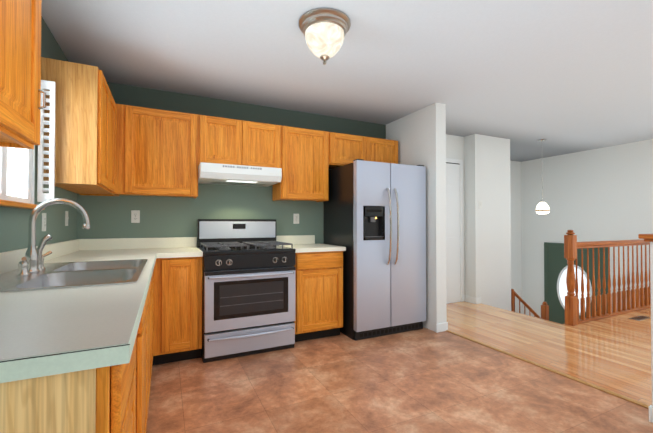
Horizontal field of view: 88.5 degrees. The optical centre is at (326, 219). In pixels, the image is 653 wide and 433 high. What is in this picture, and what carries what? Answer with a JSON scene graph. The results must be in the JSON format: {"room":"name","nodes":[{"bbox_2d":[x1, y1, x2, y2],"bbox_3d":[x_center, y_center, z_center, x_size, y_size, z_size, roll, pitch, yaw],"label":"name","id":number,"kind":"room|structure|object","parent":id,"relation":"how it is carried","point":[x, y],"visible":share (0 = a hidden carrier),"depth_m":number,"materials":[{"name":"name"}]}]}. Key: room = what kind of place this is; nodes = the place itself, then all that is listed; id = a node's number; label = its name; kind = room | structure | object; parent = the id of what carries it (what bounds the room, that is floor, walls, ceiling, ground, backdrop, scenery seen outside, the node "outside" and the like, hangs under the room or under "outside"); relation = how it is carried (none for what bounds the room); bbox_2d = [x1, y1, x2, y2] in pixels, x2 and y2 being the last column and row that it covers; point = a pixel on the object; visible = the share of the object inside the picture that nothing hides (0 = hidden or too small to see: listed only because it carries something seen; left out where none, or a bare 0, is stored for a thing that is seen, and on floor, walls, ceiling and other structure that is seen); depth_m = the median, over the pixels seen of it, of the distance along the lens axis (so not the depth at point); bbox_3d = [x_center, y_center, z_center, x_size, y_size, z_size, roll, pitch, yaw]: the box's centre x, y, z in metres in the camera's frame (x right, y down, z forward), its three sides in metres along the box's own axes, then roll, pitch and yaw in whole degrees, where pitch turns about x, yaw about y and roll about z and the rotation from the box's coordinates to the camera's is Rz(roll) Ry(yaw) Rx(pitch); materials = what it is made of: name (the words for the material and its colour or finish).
{"room":"kitchen","nodes":[
{"label":"kitchen","id":0,"kind":"room"},
{"bbox_2d":[0,16,76,252],"bbox_3d":[-0.946,-0.065,0.215,0.120,2.440,6.240,0,-1,-26],"label":"wall","id":1,"kind":"structure","parent":0,"point":[14,226],"depth_m":2.13,"materials":[{"name":"paint"}]},
{"bbox_2d":[0,199,44,209],"bbox_3d":[-1.451,-0.074,1.470,0.053,0.025,1.120,0,-1,-26],"label":"window sill","id":2,"kind":"structure","parent":1,"relation":"attached to","point":[7,203],"depth_m":1.62,"materials":[{"name":"brown wood"}]},
{"bbox_2d":[0,0,47,150],"bbox_3d":[-0.838,-0.627,0.512,0.319,0.748,1.230,0,-1,-26],"label":"upper cabinet","id":3,"kind":"object","parent":1,"relation":"attached to","point":[23,68],"depth_m":0.99,"materials":[{"name":"brown wood"}]},
{"bbox_2d":[0,80,55,203],"bbox_3d":[-1.502,-0.469,1.491,0.216,0.760,1.073,0,-1,-26],"label":"window","id":4,"kind":"structure","parent":1,"relation":"in","point":[17,174],"depth_m":1.92,"materials":[{"name":"white"}]},
{"bbox_2d":[42,213,45,230],"bbox_3d":[-1.797,0.018,2.135,0.008,0.116,0.070,0,-1,-26],"label":"electrical outlet","id":5,"kind":"object","parent":1,"relation":"attached to","point":[43,221],"visible":1,"depth_m":2.12,"materials":[{"name":"white plastic"}]},
{"bbox_2d":[65,211,68,225],"bbox_3d":[-2.028,-0.006,2.624,0.016,0.116,0.070,0,-1,-26],"label":"light switch","id":6,"kind":"object","parent":1,"relation":"attached to","point":[66,218],"visible":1,"depth_m":2.61,"materials":[{"name":"white plastic"}]},
{"bbox_2d":[37,58,115,195],"bbox_3d":[-1.819,-0.603,2.555,0.319,0.748,1.030,0,-1,-26],"label":"upper cabinet","id":7,"kind":"object","parent":1,"relation":"attached to","point":[106,144],"depth_m":2.12,"materials":[{"name":"brown wood"}]},
{"bbox_2d":[77,82,464,294],"bbox_3d":[-0.098,-0.019,4.016,4.700,2.440,0.120,0,-1,-26],"label":"wall","id":8,"kind":"structure","parent":0,"point":[160,217],"depth_m":3.44,"materials":[{"name":"green paint"}]},
{"bbox_2d":[131,210,139,222],"bbox_3d":[-1.786,-0.025,3.134,0.070,0.116,0.008,0,-1,-26],"label":"electrical outlet","id":9,"kind":"object","parent":8,"relation":"attached to","point":[135,216],"visible":1,"depth_m":3.13,"materials":[{"name":"white plastic"}]},
{"bbox_2d":[112,104,207,198],"bbox_3d":[-1.501,-0.596,3.063,0.741,0.748,0.389,0,-1,-26],"label":"upper cabinet","id":10,"kind":"object","parent":8,"relation":"attached to","point":[159,152],"depth_m":2.94,"materials":[{"name":"brown wood"}]},
{"bbox_2d":[208,116,283,171],"bbox_3d":[-0.888,-0.737,3.398,0.795,0.458,0.318,0,-1,-26],"label":"upper cabinet","id":11,"kind":"object","parent":8,"relation":"attached to","point":[230,141],"depth_m":3.27,"materials":[{"name":"brown wood"}]},
{"bbox_2d":[198,162,281,186],"bbox_3d":[-0.872,-0.426,3.303,0.740,0.134,0.498,0,-1,-26],"label":"range hood","id":12,"kind":"object","parent":11,"relation":"attached to","point":[222,174],"visible":0.92,"depth_m":3.11,"materials":[{"name":"white metal"}]},
{"bbox_2d":[293,214,298,223],"bbox_3d":[-0.344,-0.006,3.827,0.070,0.116,0.008,0,-1,-26],"label":"electrical outlet","id":13,"kind":"object","parent":8,"relation":"attached to","point":[295,218],"visible":1,"depth_m":3.82,"materials":[{"name":"white plastic"}]},
{"bbox_2d":[272,126,331,201],"bbox_3d":[-0.315,-0.589,3.672,0.615,0.748,0.318,0,-1,-26],"label":"upper cabinet","id":14,"kind":"object","parent":8,"relation":"attached to","point":[307,152],"depth_m":3.55,"materials":[{"name":"brown wood"}]},
{"bbox_2d":[332,132,397,168],"bbox_3d":[0.389,-0.785,4.012,0.945,0.348,0.318,0,-1,-26],"label":"upper cabinet","id":15,"kind":"object","parent":8,"relation":"attached to","point":[346,148],"depth_m":3.85,"materials":[{"name":"brown wood"}]},
{"bbox_2d":[446,158,463,303],"bbox_3d":[1.583,0.164,4.741,0.960,2.087,0.018,0,-1,-26],"label":"hall door","id":16,"kind":"structure","parent":8,"relation":"in","point":[454,239],"depth_m":4.87,"materials":[{"name":"white"}]},
{"bbox_2d":[41,0,652,161],"bbox_3d":[2.237,-1.310,2.286,7.640,0.100,7.190,0,-1,-26],"label":"ceiling","id":17,"kind":"structure","parent":0,"point":[562,77],"depth_m":2.63,"materials":[{"name":"paint"}]},
{"bbox_2d":[299,8,350,64],"bbox_3d":[-0.012,-1.127,2.163,0.336,0.268,0.336,0,-1,-26],"label":"ceiling light","id":18,"kind":"object","parent":17,"relation":"attached to","point":[324,31],"visible":1,"depth_m":2.07,"materials":[{"name":"white glass"}]},
{"bbox_2d":[536,139,549,213],"bbox_3d":[3.319,-0.649,5.154,0.184,1.150,0.184,0,-1,-26],"label":"pendant light","id":19,"kind":"object","parent":17,"relation":"hanging from","point":[542,207],"visible":1,"depth_m":5.12,"materials":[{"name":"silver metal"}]},
{"bbox_2d":[146,327,652,432],"bbox_3d":[0.600,1.214,0.942,3.550,0.100,6.240,0,-1,-26],"label":"floor","id":20,"kind":"structure","parent":0,"point":[424,380],"depth_m":2.26,"materials":[{"name":"brown tile"}]},
{"bbox_2d":[0,308,143,432],"bbox_3d":[-0.782,0.724,0.723,0.616,0.876,0.428,0,-1,-26],"label":"base cabinet","id":21,"kind":"object","parent":20,"relation":"on","point":[112,399],"depth_m":0.64,"materials":[{"name":"brown wood"}]},
{"bbox_2d":[140,293,147,432],"bbox_3d":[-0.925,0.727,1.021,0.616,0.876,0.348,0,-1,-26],"label":"base cabinet","id":22,"kind":"object","parent":20,"relation":"on","point":[143,366],"depth_m":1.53,"materials":[{"name":"brown wood"}]},
{"bbox_2d":[144,291,155,432],"bbox_3d":[-1.213,0.823,1.618,0.616,0.700,0.980,0,-1,-26],"label":"base cabinet","id":23,"kind":"object","parent":20,"relation":"on","point":[151,294],"depth_m":2.12,"materials":[{"name":"brown wood"}]},
{"bbox_2d":[148,262,155,365],"bbox_3d":[-1.499,0.742,2.215,0.616,0.876,0.498,0,-1,-26],"label":"base cabinet","id":24,"kind":"object","parent":20,"relation":"on","point":[152,287],"depth_m":2.66,"materials":[{"name":"brown wood"}]},
{"bbox_2d":[156,257,201,364],"bbox_3d":[-1.343,0.751,2.997,0.382,0.876,0.616,0,-1,-26],"label":"base cabinet","id":25,"kind":"object","parent":20,"relation":"on","point":[178,280],"depth_m":2.73,"materials":[{"name":"brown wood"}]},
{"bbox_2d":[0,238,163,382],"bbox_3d":[-1.277,0.229,1.807,0.660,0.139,2.829,0,-1,-26],"label":"countertop","id":26,"kind":"structure","parent":25,"relation":"on","point":[46,332],"depth_m":0.85,"materials":[{"name":"beige laminate"}]},
{"bbox_2d":[0,198,147,291],"bbox_3d":[-1.213,0.159,1.626,0.572,0.522,0.944,0,-1,-26],"label":"sink","id":27,"kind":"object","parent":26,"relation":"in","point":[33,271],"visible":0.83,"depth_m":1.60,"materials":[{"name":"silver metal"}]},
{"bbox_2d":[156,237,202,257],"bbox_3d":[-1.310,0.244,3.006,0.320,0.139,0.639,0,-1,-26],"label":"countertop","id":28,"kind":"structure","parent":25,"relation":"on","point":[174,247],"depth_m":3.21,"materials":[{"name":"beige laminate"}]},
{"bbox_2d":[197,219,295,362],"bbox_3d":[-0.770,0.594,3.181,0.796,1.195,0.734,0,-1,-26],"label":"range","id":29,"kind":"object","parent":20,"relation":"on","point":[248,286],"visible":1,"depth_m":2.93,"materials":[{"name":"silver metal"}]},
{"bbox_2d":[294,251,342,341],"bbox_3d":[-0.199,0.758,3.546,0.540,0.876,0.616,0,-1,-26],"label":"base cabinet","id":30,"kind":"object","parent":20,"relation":"on","point":[318,275],"depth_m":3.27,"materials":[{"name":"brown wood"}]},
{"bbox_2d":[276,235,345,252],"bbox_3d":[-0.190,0.250,3.547,0.552,0.139,0.633,0,-1,-26],"label":"countertop","id":31,"kind":"structure","parent":30,"relation":"on","point":[302,243],"depth_m":3.59,"materials":[{"name":"beige laminate"}]},
{"bbox_2d":[324,159,425,340],"bbox_3d":[0.539,0.306,3.757,0.872,1.784,0.832,0,-1,-26],"label":"fridge","id":32,"kind":"object","parent":20,"relation":"on","point":[375,219],"visible":1,"depth_m":3.43,"materials":[{"name":"silver metal"}]},
{"bbox_2d":[386,103,446,331],"bbox_3d":[1.007,-0.018,4.048,0.140,2.440,1.020,0,-1,-26],"label":"wall","id":33,"kind":"structure","parent":0,"point":[419,136],"depth_m":3.62,"materials":[{"name":"white paint"}]},
{"bbox_2d":[436,322,447,330],"bbox_3d":[1.105,1.156,4.007,0.015,0.090,0.912,0,-1,-26],"label":"baseboard","id":34,"kind":"structure","parent":33,"relation":"attached to","point":[441,327],"depth_m":3.57,"materials":[{"name":"white wood"}]},
{"bbox_2d":[446,330,648,408],"bbox_3d":[2.394,1.165,1.305,0.044,0.007,5.100,0,-1,-26],"label":"trim","id":35,"kind":"structure","parent":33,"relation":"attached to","point":[575,379],"depth_m":2.56,"materials":[{"name":"brown wood"}]},
{"bbox_2d":[510,161,521,313],"bbox_3d":[2.487,0.753,5.842,4.090,3.940,0.950,0,-1,-26],"label":"wall","id":36,"kind":"structure","parent":0,"point":[516,260],"depth_m":6.93,"materials":[{"name":"white paint"}]},
{"bbox_2d":[446,301,651,405],"bbox_3d":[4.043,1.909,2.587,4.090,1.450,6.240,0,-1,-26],"label":"floor","id":37,"kind":"structure","parent":0,"point":[612,353],"depth_m":3.27,"materials":[{"name":"brown wood"}]},
{"bbox_2d":[464,134,510,310],"bbox_3d":[2.226,0.664,5.473,0.760,3.770,1.150,0,-1,-26],"label":"wall","id":38,"kind":"structure","parent":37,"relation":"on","point":[487,248],"depth_m":4.93,"materials":[{"name":"white paint"}]},
{"bbox_2d":[564,230,650,325],"bbox_3d":[3.904,0.665,4.360,2.571,1.080,0.090,0,-1,-26],"label":"guard railing","id":39,"kind":"object","parent":37,"relation":"on","point":[614,303],"visible":0.98,"depth_m":4.11,"materials":[{"name":"brown wood"}]},
{"bbox_2d":[629,315,650,320],"bbox_3d":[3.807,1.198,4.069,0.300,0.006,0.100,0,-1,-26],"label":"floor vent","id":40,"kind":"object","parent":37,"relation":"in","point":[640,317],"visible":0.96,"depth_m":4.06,"materials":[{"name":"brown metal"}]},
{"bbox_2d":[521,139,652,316],"bbox_3d":[5.653,0.729,3.834,0.120,3.940,7.070,0,-1,-26],"label":"wall","id":41,"kind":"structure","parent":0,"point":[603,194],"depth_m":5.89,"materials":[{"name":"white paint"}]},
{"bbox_2d":[544,242,607,323],"bbox_3d":[4.455,1.500,6.062,0.098,2.107,1.050,0,-1,-26],"label":"front door","id":42,"kind":"structure","parent":41,"relation":"in","point":[555,273],"depth_m":6.26,"materials":[{"name":"green"}]},
{"bbox_2d":[650,242,652,406],"bbox_3d":[2.675,0.636,0.472,0.140,1.045,3.345,0,-1,-26],"label":"wall","id":43,"kind":"structure","parent":0,"point":[651,262],"depth_m":1.95,"materials":[{"name":"white paint"}]},
{"bbox_2d":[638,234,652,241],"bbox_3d":[2.667,0.091,0.497,0.220,0.044,3.385,0,-1,-26],"label":"trim","id":44,"kind":"structure","parent":43,"relation":"on","point":[647,237],"depth_m":1.94,"materials":[{"name":"brown wood"}]},
{"bbox_2d":[649,405,652,422],"bbox_3d":[2.604,1.113,0.440,0.012,0.090,3.357,0,-1,-26],"label":"baseboard","id":45,"kind":"structure","parent":43,"relation":"attached to","point":[650,407],"depth_m":1.94,"materials":[{"name":"white wood"}]},
{"bbox_3d":[3.412,2.634,5.475,2.720,0.170,2.370,0,-1,-26],"label":"floor","id":46,"kind":"structure","parent":0,"visible":0},
{"bbox_2d":[511,289,548,320],"bbox_3d":[3.241,1.810,5.353,0.888,1.471,0.085,0,-1,-26],"label":"stair railing","id":47,"kind":"object","parent":46,"relation":"on","point":[544,310],"visible":0.21,"depth_m":5.36,"materials":[{"name":"brown wood"}]}
]}

